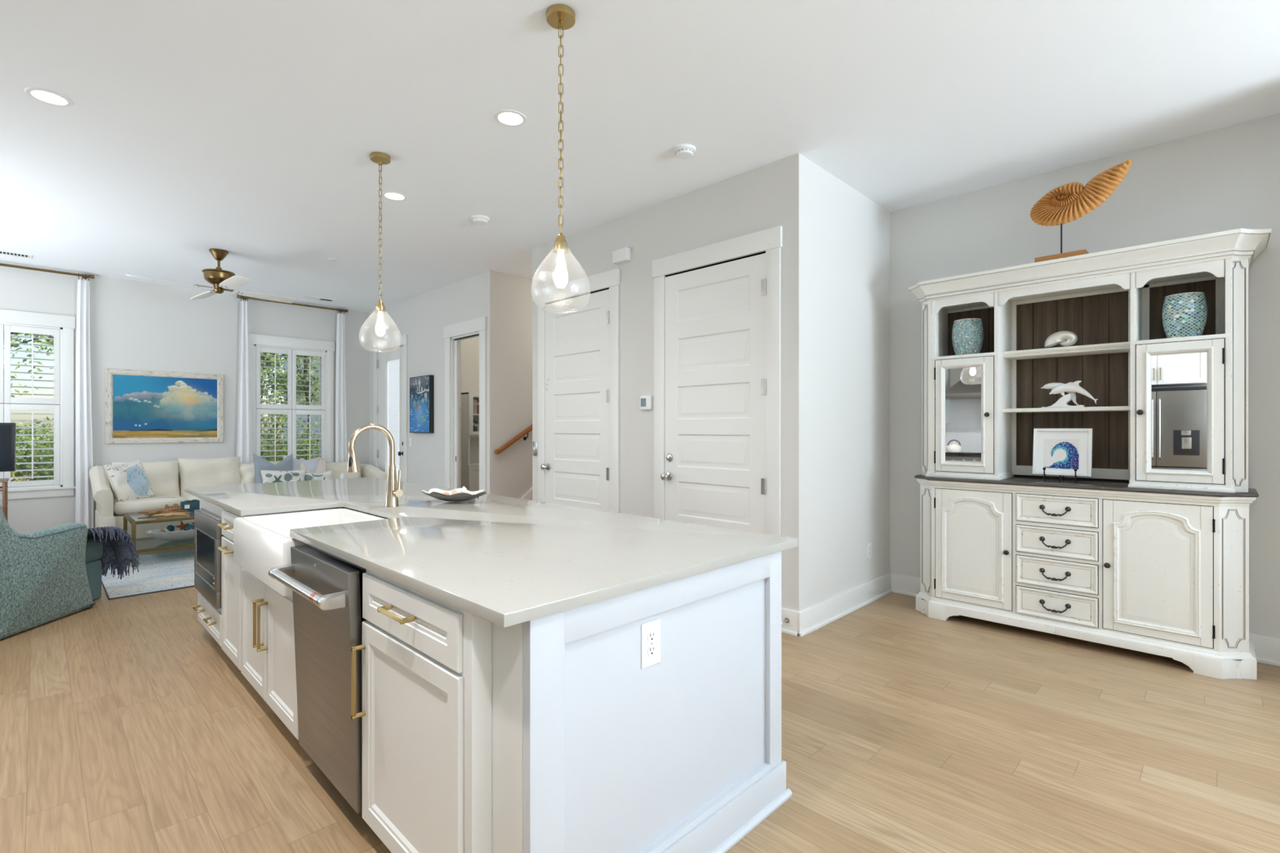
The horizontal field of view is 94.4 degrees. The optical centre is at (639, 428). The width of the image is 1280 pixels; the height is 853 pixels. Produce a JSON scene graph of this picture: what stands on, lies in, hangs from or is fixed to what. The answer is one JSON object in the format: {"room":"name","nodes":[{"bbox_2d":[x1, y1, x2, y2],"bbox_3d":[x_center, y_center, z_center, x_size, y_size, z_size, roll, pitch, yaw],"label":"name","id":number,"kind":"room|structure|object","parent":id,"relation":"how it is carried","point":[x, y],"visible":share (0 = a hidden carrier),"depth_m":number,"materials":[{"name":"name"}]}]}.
{"room":"open-plan kitchen","nodes":[
{"label":"open-plan kitchen","id":0,"kind":"room"},
{"bbox_2d":[0,262,368,533],"bbox_3d":[-6.023,-0.222,7.104,0.150,3.073,5.590,0,0,45],"label":"wall","id":1,"kind":"structure","parent":0,"point":[135,325],"depth_m":7.20,"materials":[{"name":"paint"}]},
{"bbox_2d":[0,309,75,499],"bbox_3d":[-6.762,-0.256,6.305,0.196,2.008,1.119,0,0,45],"label":"window","id":2,"kind":"structure","parent":1,"relation":"in","point":[61,326],"depth_m":6.48,"materials":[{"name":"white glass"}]},
{"bbox_2d":[0,324,3,403],"bbox_3d":[-6.882,-0.687,6.124,0.030,0.828,0.422,0,0,44],"label":"shutter","id":3,"kind":"object","parent":2,"relation":"attached to","point":[1,325],"depth_m":6.26,"materials":[{"name":"white wood"}]},
{"bbox_2d":[0,404,3,486],"bbox_3d":[-6.882,0.176,6.124,0.030,0.883,0.422,0,0,44],"label":"shutter","id":4,"kind":"object","parent":2,"relation":"attached to","point":[1,405],"depth_m":6.25,"materials":[{"name":"white wood"}]},
{"bbox_2d":[4,324,59,404],"bbox_3d":[-6.583,-0.687,6.428,0.030,0.828,0.422,0,0,44],"label":"shutter","id":5,"kind":"object","parent":2,"relation":"attached to","point":[46,330],"depth_m":6.41,"materials":[{"name":"white wood"}]},
{"bbox_2d":[4,404,59,487],"bbox_3d":[-6.583,0.176,6.428,0.030,0.883,0.422,0,0,44],"label":"shutter","id":6,"kind":"object","parent":2,"relation":"attached to","point":[7,407],"depth_m":6.45,"materials":[{"name":"white wood"}]},
{"bbox_2d":[0,262,94,279],"bbox_3d":[-6.806,-1.721,6.127,0.103,0.044,1.720,0,0,45],"label":"curtain rod","id":7,"kind":"object","parent":1,"relation":"attached to","point":[91,276],"visible":0.95,"depth_m":6.44,"materials":[{"name":"gold metal"}]},
{"bbox_2d":[75,273,93,528],"bbox_3d":[-6.239,-0.219,6.660,0.054,3.044,0.150,0,0,45],"label":"curtain","id":8,"kind":"object","parent":7,"relation":"hanging from","point":[84,458],"visible":0.93,"depth_m":6.66,"materials":[{"name":"fabric"}]},
{"bbox_2d":[105,368,223,444],"bbox_3d":[-5.763,-0.263,7.236,0.032,0.869,1.129,0,0,45],"label":"seascape painting","id":9,"kind":"object","parent":1,"relation":"attached to","point":[142,406],"visible":1,"depth_m":7.21},
{"bbox_2d":[248,333,334,462],"bbox_3d":[-4.854,-0.256,8.247,0.196,2.008,1.124,0,0,45],"label":"window","id":10,"kind":"structure","parent":1,"relation":"in","point":[292,347],"depth_m":8.22,"materials":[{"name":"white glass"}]},
{"bbox_2d":[256,346,292,408],"bbox_3d":[-4.974,-0.687,8.065,0.030,0.828,0.424,0,0,44],"label":"shutter","id":11,"kind":"object","parent":10,"relation":"attached to","point":[287,350],"depth_m":8.06,"materials":[{"name":"white wood"}]},
{"bbox_2d":[256,408,292,456],"bbox_3d":[-4.974,0.176,8.065,0.030,0.883,0.424,0,0,44],"label":"shutter","id":12,"kind":"object","parent":10,"relation":"attached to","point":[289,412],"depth_m":8.05,"materials":[{"name":"white wood"}]},
{"bbox_2d":[292,349,325,409],"bbox_3d":[-4.674,-0.687,8.371,0.030,0.828,0.424,0,0,44],"label":"shutter","id":13,"kind":"object","parent":10,"relation":"attached to","point":[314,353],"depth_m":8.37,"materials":[{"name":"white wood"}]},
{"bbox_2d":[292,409,325,460],"bbox_3d":[-4.674,0.176,8.371,0.030,0.883,0.424,0,0,44],"label":"shutter","id":14,"kind":"object","parent":10,"relation":"attached to","point":[322,413],"depth_m":8.36,"materials":[{"name":"white wood"}]},
{"bbox_2d":[236,294,348,312],"bbox_3d":[-4.768,-1.721,8.201,0.103,0.044,1.365,0,0,45],"label":"curtain rod","id":15,"kind":"object","parent":1,"relation":"attached to","point":[237,295],"visible":0.96,"depth_m":8.17,"materials":[{"name":"gold metal"}]},
{"bbox_2d":[236,295,252,463],"bbox_3d":[-5.174,-0.219,7.744,0.054,3.044,0.206,0,0,45],"label":"curtain","id":16,"kind":"object","parent":15,"relation":"hanging from","point":[244,429],"visible":0.77,"depth_m":7.76,"materials":[{"name":"fabric"}]},
{"bbox_2d":[335,308,346,462],"bbox_3d":[-4.327,-0.219,8.606,0.054,3.044,0.162,0,0,45],"label":"curtain","id":17,"kind":"object","parent":15,"relation":"hanging from","point":[340,394],"visible":0.83,"depth_m":8.60,"materials":[{"name":"fabric"}]},
{"bbox_2d":[368,270,499,495],"bbox_3d":[-2.837,-0.222,7.807,3.410,3.073,0.120,0,0,45],"label":"wall","id":18,"kind":"structure","parent":0,"point":[423,317],"depth_m":7.42,"materials":[{"name":"paint"}]},
{"bbox_2d":[372,334,408,482],"bbox_3d":[-3.542,0.020,8.412,1.139,2.590,0.116,0,0,45],"label":"door","id":19,"kind":"structure","parent":18,"relation":"in","point":[388,361],"depth_m":8.42,"materials":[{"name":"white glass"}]},
{"bbox_2d":[387,359,399,480],"bbox_3d":[-3.479,-0.013,8.409,0.480,1.936,0.006,0,0,44],"label":"blind","id":20,"kind":"object","parent":19,"relation":"attached to","point":[393,366],"depth_m":8.40,"materials":[{"name":"fabric"}]},
{"bbox_2d":[409,374,434,433],"bbox_3d":[-2.828,-0.312,7.673,0.570,0.731,0.058,0,0,45],"label":"abstract painting","id":21,"kind":"object","parent":18,"relation":"attached to","point":[421,388],"visible":1,"depth_m":7.59,"materials":[{"name":"blue paint"}]},
{"bbox_2d":[443,316,487,491],"bbox_3d":[-2.012,0.033,6.977,0.954,2.565,0.148,0,0,45],"label":"door frame","id":22,"kind":"structure","parent":18,"relation":"in","point":[452,345],"depth_m":7.15,"materials":[{"name":"white wood"}]},
{"bbox_2d":[461,336,479,392],"bbox_3d":[-1.862,-0.222,9.219,0.100,3.073,3.260,0,0,45],"label":"wall","id":23,"kind":"structure","parent":0,"point":[469,347],"depth_m":8.56,"materials":[{"name":"beige paint"}]},
{"bbox_2d":[499,272,532,498],"bbox_3d":[-0.444,-0.222,7.895,0.120,3.073,3.360,0,0,45],"label":"wall","id":24,"kind":"structure","parent":0,"point":[515,291],"depth_m":6.80,"materials":[{"name":"paint"}]},
{"bbox_2d":[494,424,532,454],"bbox_3d":[-0.891,-0.352,7.291,0.088,1.268,2.048,0,0,45],"label":"stair handrail","id":25,"kind":"object","parent":24,"relation":"attached to","point":[502,448],"visible":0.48,"depth_m":6.71,"materials":[{"name":"brown wood"}]},
{"bbox_2d":[0,0,1279,312],"bbox_3d":[0.361,-1.808,3.185,14.750,0.100,8.950,0,0,45],"label":"ceiling","id":26,"kind":"structure","parent":0,"point":[249,130],"depth_m":3.25,"materials":[{"name":"paint"}]},
{"bbox_2d":[24,86,73,106],"bbox_3d":[-3.126,-1.755,3.139,0.186,0.006,0.186,0,0,45],"label":"recessed light","id":27,"kind":"object","parent":26,"relation":"in","point":[46,95],"visible":1,"depth_m":3.13,"materials":[{"name":"white plastic"}]},
{"bbox_2d":[31,90,66,104],"bbox_3d":[-3.126,-1.754,3.139,0.132,0.002,0.132,0,0,44],"label":"diffuser","id":28,"kind":"object","parent":27,"relation":"attached to","point":[46,96],"depth_m":3.14,"materials":[{"name":"white plastic"}]},
{"bbox_2d":[125,248,296,302],"bbox_3d":[-4.156,-1.548,5.852,1.049,0.421,1.049,0,0,-7],"label":"ceiling fan","id":29,"kind":"object","parent":26,"relation":"hanging from","point":[221,280],"visible":1,"depth_m":5.80,"materials":[{"name":"gold metal"}]},
{"bbox_2d":[359,151,400,351],"bbox_3d":[-1.673,-1.131,3.822,0.249,1.254,0.249,0,0,45],"label":"pendant lamp","id":30,"kind":"object","parent":26,"relation":"hanging from","point":[381,158],"visible":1,"depth_m":3.81,"materials":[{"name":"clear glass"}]},
{"bbox_2d":[382,191,408,200],"bbox_3d":[-1.850,-1.755,4.472,0.186,0.006,0.186,0,0,45],"label":"recessed light","id":31,"kind":"object","parent":26,"relation":"in","point":[391,195],"visible":0.97,"depth_m":4.47,"materials":[{"name":"white plastic"}]},
{"bbox_2d":[493,109,527,126],"bbox_3d":[-0.732,-1.755,3.353,0.186,0.006,0.186,0,0,45],"label":"recessed light","id":32,"kind":"object","parent":26,"relation":"in","point":[509,117],"visible":1,"depth_m":3.34,"materials":[{"name":"white plastic"}]},
{"bbox_2d":[498,112,522,124],"bbox_3d":[-0.732,-1.754,3.353,0.132,0.002,0.132,0,0,44],"label":"diffuser","id":33,"kind":"object","parent":32,"relation":"attached to","point":[504,117],"depth_m":3.35,"materials":[{"name":"white plastic"}]},
{"bbox_2d":[531,3,590,309],"bbox_3d":[-0.335,-1.131,2.512,0.249,1.254,0.249,0,0,45],"label":"pendant lamp","id":34,"kind":"object","parent":26,"relation":"hanging from","point":[559,16],"visible":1,"depth_m":2.50,"materials":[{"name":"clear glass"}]},
{"bbox_2d":[673,143,695,159],"bbox_3d":[0.281,-1.736,3.727,0.140,0.043,0.140,0,0,45],"label":"smoke detector","id":35,"kind":"object","parent":26,"relation":"attached to","point":[684,151],"visible":1,"depth_m":3.69,"materials":[{"name":"white plastic"}]},
{"bbox_2d":[0,546,1279,852],"bbox_3d":[0.361,1.355,3.185,14.750,0.080,8.950,0,0,45],"label":"floor","id":36,"kind":"structure","parent":0,"point":[126,726],"depth_m":2.47,"materials":[{"name":"brown wood"}]},
{"bbox_2d":[0,478,8,521],"bbox_3d":[-5.847,0.875,4.736,0.380,0.880,1.100,0,0,45],"label":"console table","id":37,"kind":"object","parent":36,"relation":"on","point":[4,481],"visible":0.45,"depth_m":4.99,"materials":[{"name":"brown wood"}]},
{"bbox_2d":[0,422,15,471],"bbox_3d":[-5.799,0.190,4.859,0.950,0.486,0.210,0,0,-37],"label":"television","id":38,"kind":"object","parent":37,"relation":"on","point":[7,430],"visible":1,"depth_m":5.10,"materials":[{"name":"black plastic"}]},
{"bbox_2d":[0,505,102,639],"bbox_3d":[-4.376,0.803,4.035,0.815,1.016,1.166,0,0,-5],"label":"armchair","id":39,"kind":"object","parent":36,"relation":"on","point":[51,574],"visible":0.99,"depth_m":3.96,"materials":[{"name":"teal fabric"}]},
{"bbox_2d":[85,537,102,563],"bbox_3d":[-4.391,0.928,4.197,0.517,0.174,0.840,0,0,-5],"label":"seat cushion","id":40,"kind":"object","parent":39,"relation":"on","point":[94,549],"depth_m":4.53,"materials":[{"name":"teal fabric"}]},
{"bbox_2d":[87,526,140,579],"bbox_3d":[-4.202,0.964,4.451,0.491,0.482,0.544,0,0,-7],"label":"throw blanket","id":41,"kind":"object","parent":39,"relation":"on","point":[117,544],"visible":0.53,"depth_m":4.68,"materials":[{"name":"fabric"}]},
{"bbox_2d":[101,549,194,599],"bbox_3d":[-3.850,1.309,6.125,1.862,0.011,2.565,0,0,45],"label":"area rug","id":42,"kind":"object","parent":36,"relation":"on","point":[175,570],"visible":0.23,"depth_m":5.20,"materials":[{"name":"grey carpet"}]},
{"bbox_2d":[123,511,194,567],"bbox_3d":[-4.644,1.089,6.271,0.780,0.428,1.180,0,0,45],"label":"coffee table","id":43,"kind":"object","parent":42,"relation":"on","point":[151,544],"visible":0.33,"depth_m":5.87,"materials":[{"name":"gold metal"}]},
{"bbox_2d":[137,503,187,515],"bbox_3d":[-4.907,0.827,6.106,0.198,0.092,0.403,0,0,45],"label":"driftwood","id":44,"kind":"object","parent":43,"relation":"on","point":[175,508],"visible":0.95,"depth_m":6.09,"materials":[{"name":"brown wood"}]},
{"bbox_2d":[135,537,194,550],"bbox_3d":[-4.644,1.153,6.271,0.720,0.008,1.120,0,0,44],"label":"glass shelf","id":45,"kind":"object","parent":43,"relation":"attached to","point":[143,544],"depth_m":5.94,"materials":[{"name":"white"}]},
{"bbox_2d":[144,526,194,541],"bbox_3d":[-4.728,1.087,6.143,0.326,0.121,0.632,0,0,45],"label":"shell bowl","id":46,"kind":"object","parent":43,"relation":"on","point":[182,535],"visible":0.67,"depth_m":6.00,"materials":[{"name":"white ceramic"}]},
{"bbox_2d":[180,499,199,511],"bbox_3d":[-4.778,0.815,6.305,0.102,0.119,0.160,0,0,45],"label":"box","id":47,"kind":"object","parent":43,"relation":"on","point":[189,505],"visible":0.82,"depth_m":6.27,"materials":[{"name":"teal paint"}]},
{"bbox_2d":[192,498,224,646],"bbox_3d":[-2.377,0.875,3.765,0.710,0.881,0.682,0,0,45],"label":"base cabinet","id":48,"kind":"object","parent":36,"relation":"on","point":[210,617],"visible":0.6,"depth_m":3.53,"materials":[{"name":"paint"}]},
{"bbox_2d":[194,508,223,608],"bbox_3d":[-2.386,0.750,3.732,0.665,0.513,0.580,0,0,45],"label":"drawer microwave","id":49,"kind":"object","parent":48,"relation":"in","point":[207,535],"visible":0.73,"depth_m":3.46,"materials":[{"name":"silver metal"}]},
{"bbox_2d":[88,456,387,538],"bbox_3d":[-4.797,0.833,7.416,0.881,0.965,3.034,0,0,45],"label":"sofa","id":50,"kind":"object","parent":36,"relation":"on","point":[167,483],"visible":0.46,"depth_m":6.84,"materials":[{"name":"fabric"}]},
{"bbox_2d":[102,460,155,502],"bbox_3d":[-5.567,0.580,6.468,0.239,0.458,0.428,0,0,2],"label":"throw pillow","id":51,"kind":"object","parent":50,"relation":"on","point":[128,481],"visible":0.99,"depth_m":6.39,"materials":[{"name":"fabric"}]},
{"bbox_2d":[111,460,180,499],"bbox_3d":[-5.653,0.615,6.803,0.350,0.481,0.600,0,0,44],"label":"cushion","id":52,"kind":"object","parent":50,"relation":"on","point":[164,477],"depth_m":6.83,"materials":[{"name":"fabric"}]},
{"bbox_2d":[113,495,187,515],"bbox_3d":[-5.458,0.835,6.598,0.677,0.141,0.622,0,0,44],"label":"seat cushion","id":53,"kind":"object","parent":50,"relation":"on","point":[136,505],"depth_m":6.35,"materials":[{"name":"fabric"}]},
{"bbox_2d":[177,456,240,497],"bbox_3d":[-5.226,0.600,7.232,0.339,0.500,0.634,0,0,44],"label":"cushion","id":54,"kind":"object","parent":50,"relation":"on","point":[193,473],"depth_m":7.12,"materials":[{"name":"fabric"}]},
{"bbox_2d":[238,462,254,484],"bbox_3d":[-4.912,0.625,7.456,0.331,0.399,0.221,0,0,7],"label":"cushion","id":55,"kind":"object","parent":50,"relation":"on","point":[246,471],"depth_m":7.38,"materials":[{"name":"fabric"}]},
{"bbox_2d":[252,453,293,483],"bbox_3d":[-4.596,0.530,7.461,0.243,0.462,0.466,0,0,45],"label":"throw pillow","id":56,"kind":"object","parent":50,"relation":"on","point":[260,463],"visible":0.57,"depth_m":7.36,"materials":[{"name":"blue fabric"}]},
{"bbox_2d":[260,470,305,483],"bbox_3d":[-4.447,0.650,7.412,0.179,0.292,0.521,0,0,45],"label":"lumbar pillow","id":57,"kind":"object","parent":50,"relation":"on","point":[268,476],"visible":0.58,"depth_m":7.36,"materials":[{"name":"fabric"}]},
{"bbox_2d":[283,454,319,473],"bbox_3d":[-4.435,0.555,7.751,0.466,0.438,0.245,0,0,-41],"label":"throw pillow","id":58,"kind":"object","parent":50,"relation":"on","point":[311,464],"visible":0.32,"depth_m":7.76,"materials":[{"name":"grey fabric"}]},
{"bbox_2d":[299,457,325,474],"bbox_3d":[-4.351,0.518,7.885,0.296,0.281,0.522,0,0,-30],"label":"throw pillow","id":59,"kind":"object","parent":50,"relation":"on","point":[321,467],"visible":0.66,"depth_m":7.83,"materials":[{"name":"beige fabric"}]},
{"bbox_2d":[304,470,332,480],"bbox_3d":[-4.173,0.665,7.690,0.346,0.235,0.163,0,0,-39],"label":"lumbar pillow","id":60,"kind":"object","parent":50,"relation":"on","point":[326,475],"visible":0.55,"depth_m":7.66,"materials":[{"name":"fabric"}]},
{"bbox_2d":[325,460,360,479],"bbox_3d":[-4.222,0.650,8.257,0.322,0.386,0.665,0,0,44],"label":"cushion","id":61,"kind":"object","parent":50,"relation":"on","point":[337,468],"depth_m":8.19,"materials":[{"name":"fabric"}]},
{"bbox_2d":[240,568,298,740],"bbox_3d":[-1.464,0.995,2.869,0.960,0.640,0.680,0,0,45],"label":"base cabinet","id":62,"kind":"object","parent":36,"relation":"on","point":[268,655],"visible":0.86,"depth_m":2.62,"materials":[{"name":"paint"}]},
{"bbox_2d":[217,506,369,671],"bbox_3d":[-1.966,0.875,3.361,0.441,0.881,0.682,0,0,45],"label":"base cabinet","id":63,"kind":"object","parent":36,"relation":"on","point":[230,571],"visible":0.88,"depth_m":3.17,"materials":[{"name":"paint"}]},
{"bbox_2d":[268,542,366,813],"bbox_3d":[-0.934,0.881,2.276,0.618,0.868,0.723,0,0,45],"label":"dishwasher","id":64,"kind":"object","parent":36,"relation":"on","point":[326,588],"visible":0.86,"depth_m":2.01,"materials":[{"name":"grey metal"}]},
{"bbox_2d":[351,569,492,852],"bbox_3d":[-0.439,0.875,1.861,0.655,0.881,0.682,0,0,45],"label":"base cabinet","id":65,"kind":"object","parent":36,"relation":"on","point":[426,714],"visible":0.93,"depth_m":1.59,"materials":[{"name":"paint"}]},
{"bbox_2d":[184,476,797,627],"bbox_3d":[-1.273,0.417,3.121,3.969,0.030,1.247,0,0,45],"label":"countertop","id":66,"kind":"structure","parent":65,"relation":"on","point":[504,562],"depth_m":2.10,"materials":[{"name":"stone"}]},
{"bbox_2d":[233,507,387,595],"bbox_3d":[-1.521,0.549,2.825,0.860,0.221,0.533,0,0,45],"label":"farmhouse sink","id":67,"kind":"object","parent":66,"relation":"in","point":[261,543],"visible":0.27,"depth_m":2.79,"materials":[{"name":"white ceramic"}]},
{"bbox_2d":[346,423,403,506],"bbox_3d":[-1.342,0.188,3.001,0.097,0.429,0.255,0,0,45],"label":"kitchen faucet","id":68,"kind":"object","parent":66,"relation":"on","point":[393,491],"visible":1,"depth_m":3.05,"materials":[{"name":"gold metal"}]},
{"bbox_2d":[422,488,486,502],"bbox_3d":[-1.015,0.369,3.267,0.378,0.064,0.208,0,0,17],"label":"shell dish","id":69,"kind":"object","parent":66,"relation":"on","point":[460,496],"visible":0.99,"depth_m":3.21,"materials":[{"name":"grey ceramic"}]},
{"bbox_2d":[461,392,479,491],"bbox_3d":[-2.155,0.404,8.637,0.290,1.823,0.900,0,0,45],"label":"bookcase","id":70,"kind":"object","parent":36,"relation":"on","point":[469,444],"visible":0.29,"depth_m":8.29,"materials":[{"name":"white wood"}]},
{"bbox_2d":[492,551,791,852],"bbox_3d":[0.089,0.874,1.794,0.188,0.882,1.112,0,0,45],"label":"island end panel","id":71,"kind":"object","parent":36,"relation":"on","point":[594,750],"visible":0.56,"depth_m":1.64,"materials":[{"name":"paint"}]},
{"bbox_2d":[640,618,660,669],"bbox_3d":[0.031,0.603,1.666,0.007,0.124,0.076,0,0,45],"label":"wall outlet","id":72,"kind":"object","parent":71,"relation":"attached to","point":[651,630],"visible":1,"depth_m":1.66,"materials":[{"name":"white plastic"}]},
{"bbox_2d":[648,630,655,657],"bbox_3d":[0.033,0.603,1.664,0.002,0.073,0.031,0,0,45],"label":"receptacle","id":73,"kind":"object","parent":72,"relation":"attached to","point":[651,633],"depth_m":1.66,"materials":[{"name":"white plastic"}]},
{"bbox_2d":[908,227,1271,679],"bbox_3d":[2.697,0.138,3.790,1.828,2.354,0.486,0,0,45],"label":"hutch","id":74,"kind":"object","parent":36,"relation":"on","point":[1156,562],"visible":1,"depth_m":3.59,"materials":[{"name":"white wood"}]},
{"bbox_2d":[945,367,981,462],"bbox_3d":[2.219,-0.095,4.074,0.228,0.648,0.004,0,0,44],"label":"mirror","id":75,"kind":"object","parent":74,"relation":"attached to","point":[962,384],"depth_m":4.07,"materials":[{"name":"silver metal"}]},
{"bbox_2d":[951,318,983,355],"bbox_3d":[2.319,-0.638,4.199,0.198,0.258,0.198,0,0,45],"label":"mosaic vase","id":76,"kind":"object","parent":74,"relation":"in","point":[967,334],"visible":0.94,"depth_m":4.12,"materials":[{"name":"teal glass"}]},
{"bbox_2d":[1042,467,1077,483],"bbox_3d":[2.697,0.226,3.796,0.180,0.225,0.129,0,0,45],"label":"easel","id":77,"kind":"object","parent":74,"relation":"on","point":[1043,468],"visible":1,"depth_m":3.77,"materials":[{"name":"black metal"}]},
{"bbox_2d":[1032,428,1093,476],"bbox_3d":[2.696,0.148,3.789,0.308,0.301,0.071,0,0,45],"label":"print","id":78,"kind":"object","parent":77,"relation":"on","point":[1060,451],"visible":1,"depth_m":3.78,"materials":[{"name":"white paper"}]},
{"bbox_2d":[1044,330,1077,347],"bbox_3d":[2.719,-0.582,3.833,0.177,0.104,0.085,0,0,45],"label":"shell","id":79,"kind":"object","parent":74,"relation":"on","point":[1064,338],"visible":0.99,"depth_m":3.81,"materials":[{"name":"white ceramic"}]},
{"bbox_2d":[1002,405,1130,413],"bbox_3d":[2.763,-0.124,3.839,0.673,0.024,0.250,0,0,44],"label":"shelf","id":80,"kind":"object","parent":74,"relation":"attached to","point":[1006,409],"depth_m":3.81,"materials":[{"name":"white wood"}]},
{"bbox_2d":[1002,341,1130,359],"bbox_3d":[2.763,-0.500,3.839,0.673,0.039,0.251,0,0,44],"label":"shelf","id":81,"kind":"object","parent":74,"relation":"attached to","point":[1119,348],"depth_m":3.80,"materials":[{"name":"white wood"}]},
{"bbox_2d":[1040,380,1097,408],"bbox_3d":[2.747,-0.220,3.799,0.306,0.168,0.100,0,0,45],"label":"sculpture","id":82,"kind":"object","parent":74,"relation":"on","point":[1070,388],"visible":1,"depth_m":3.79,"materials":[{"name":"white ceramic"}]},
{"bbox_2d":[1030,159,1132,262],"bbox_3d":[2.664,-1.294,3.600,0.503,0.509,0.130,0,0,45],"label":"sculpture","id":83,"kind":"object","parent":74,"relation":"on","point":[1067,202],"visible":1,"depth_m":3.59,"materials":[{"name":"brown wood"}]},
{"bbox_2d":[1151,351,1207,471],"bbox_3d":[3.001,-0.095,3.305,0.232,0.648,0.004,0,0,44],"label":"mirror","id":84,"kind":"object","parent":74,"relation":"attached to","point":[1179,379],"depth_m":3.30,"materials":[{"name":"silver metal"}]},
{"bbox_2d":[1161,292,1207,337],"bbox_3d":[3.126,-0.638,3.406,0.192,0.258,0.192,0,0,45],"label":"mosaic vase","id":85,"kind":"object","parent":74,"relation":"in","point":[1183,314],"visible":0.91,"depth_m":3.34,"materials":[{"name":"teal glass"}]},
{"bbox_2d":[532,152,808,611],"bbox_3d":[0.022,-0.222,4.832,2.893,3.073,0.120,0,0,45],"label":"wall","id":86,"kind":"structure","parent":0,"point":[773,194],"depth_m":4.39,"materials":[{"name":"paint"}]},
{"bbox_2d":[536,268,620,512],"bbox_3d":[-0.601,-0.008,5.301,1.142,2.646,0.085,0,0,45],"label":"door","id":87,"kind":"structure","parent":86,"relation":"attached to","point":[579,348],"depth_m":5.28,"materials":[{"name":"white wood"}]},
{"bbox_2d":[612,247,631,264],"bbox_3d":[-0.151,-1.425,4.881,0.166,0.099,0.053,0,0,45],"label":"box","id":88,"kind":"object","parent":86,"relation":"attached to","point":[624,255],"visible":1,"depth_m":4.85,"materials":[{"name":"white plastic"}]},
{"bbox_2d":[652,225,782,536],"bbox_3d":[0.491,-0.001,4.227,1.143,2.632,0.085,0,0,45],"label":"door","id":89,"kind":"structure","parent":86,"relation":"attached to","point":[717,326],"depth_m":4.19,"materials":[{"name":"white wood"}]},
{"bbox_2d":[781,607,798,636],"bbox_3d":[0.951,1.239,3.814,0.139,0.152,0.030,0,0,45],"label":"baseboard","id":90,"kind":"structure","parent":86,"relation":"attached to","point":[790,628],"depth_m":3.80,"materials":[{"name":"white wood"}]},
{"bbox_2d":[808,159,889,607],"bbox_3d":[1.560,-0.222,4.420,0.120,3.073,1.448,0,0,45],"label":"wall","id":91,"kind":"structure","parent":0,"point":[849,233],"depth_m":4.23,"materials":[{"name":"paint"}]},
{"bbox_2d":[797,572,892,636],"bbox_3d":[1.524,1.239,4.276,0.030,0.152,1.464,0,0,45],"label":"baseboard","id":92,"kind":"structure","parent":91,"relation":"attached to","point":[811,619],"depth_m":4.16,"materials":[{"name":"white wood"}]},
{"bbox_2d":[889,113,1279,638],"bbox_3d":[4.681,-0.222,2.284,7.325,3.073,0.120,0,0,45],"label":"wall","id":93,"kind":"structure","parent":0,"point":[1227,178],"depth_m":3.72,"materials":[{"name":"paint"}]},
{"bbox_2d":[889,572,1279,666],"bbox_3d":[4.557,1.239,2.301,7.125,0.152,0.030,0,0,45],"label":"baseboard","id":94,"kind":"structure","parent":93,"relation":"attached to","point":[1267,648],"depth_m":3.35,"materials":[{"name":"white wood"}]},
{"label":"outside","id":95,"kind":"structure","parent":0,"visible":0},
{"bbox_3d":[-21.317,1.865,27.958,50.400,0.100,70.000,0,0,45],"label":"ground","id":96,"kind":"structure","parent":95,"visible":0},
{"bbox_2d":[3,330,53,422],"bbox_3d":[-10.367,-0.477,9.655,2.406,4.586,2.176,0,0,-7],"label":"slender tree","id":97,"kind":"object","parent":96,"relation":"on","point":[48,342],"visible":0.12,"depth_m":9.90,"materials":[{"name":"green plant"}]},
{"bbox_2d":[10,422,53,480],"bbox_3d":[-9.818,0.837,9.469,2.092,1.962,1.266,0,0,-40],"label":"shrub","id":98,"kind":"object","parent":96,"relation":"on","point":[26,452],"visible":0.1,"depth_m":9.44,"materials":[{"name":"green plant"}]},
{"bbox_2d":[10,442,53,480],"bbox_3d":[-9.034,1.001,9.292,1.295,1.636,1.295,0,0,45],"label":"shrub","id":99,"kind":"object","parent":96,"relation":"on","point":[50,473],"visible":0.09,"depth_m":9.00,"materials":[{"name":"green plant"}]},
{"bbox_2d":[260,429,287,461],"bbox_3d":[-6.963,0.913,10.695,1.272,1.811,1.492,0,0,45],"label":"shrub","id":100,"kind":"object","parent":96,"relation":"on","point":[264,453],"visible":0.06,"depth_m":10.72,"materials":[{"name":"green plant"}]},
{"bbox_2d":[258,351,300,448],"bbox_3d":[-7.840,-0.237,12.044,1.547,4.105,1.602,0,0,45],"label":"leafy tree","id":101,"kind":"object","parent":96,"relation":"on","point":[262,357],"visible":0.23,"depth_m":12.09,"materials":[{"name":"green plant"}]},
{"bbox_2d":[260,413,319,461],"bbox_3d":[-7.232,0.641,11.537,1.822,2.354,1.370,0,0,-19],"label":"shrub","id":102,"kind":"object","parent":96,"relation":"on","point":[265,436],"visible":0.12,"depth_m":11.59,"materials":[{"name":"green plant"}]},
{"bbox_2d":[266,434,319,461],"bbox_3d":[-6.414,0.953,11.407,1.539,1.732,1.284,0,0,-18],"label":"shrub","id":103,"kind":"object","parent":96,"relation":"on","point":[313,441],"visible":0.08,"depth_m":11.25,"materials":[{"name":"green plant"}]},
{"bbox_2d":[270,354,319,442],"bbox_3d":[-7.210,-0.286,12.780,1.418,4.202,1.338,0,0,45],"label":"leafy tree","id":104,"kind":"object","parent":96,"relation":"on","point":[305,366],"visible":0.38,"depth_m":12.70,"materials":[{"name":"green plant"}]},
{"bbox_2d":[284,354,399,479],"bbox_3d":[-6.966,-0.935,16.352,3.140,5.500,4.440,0,0,45],"label":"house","id":105,"kind":"structure","parent":96,"relation":"on","point":[312,420],"depth_m":14.64,"materials":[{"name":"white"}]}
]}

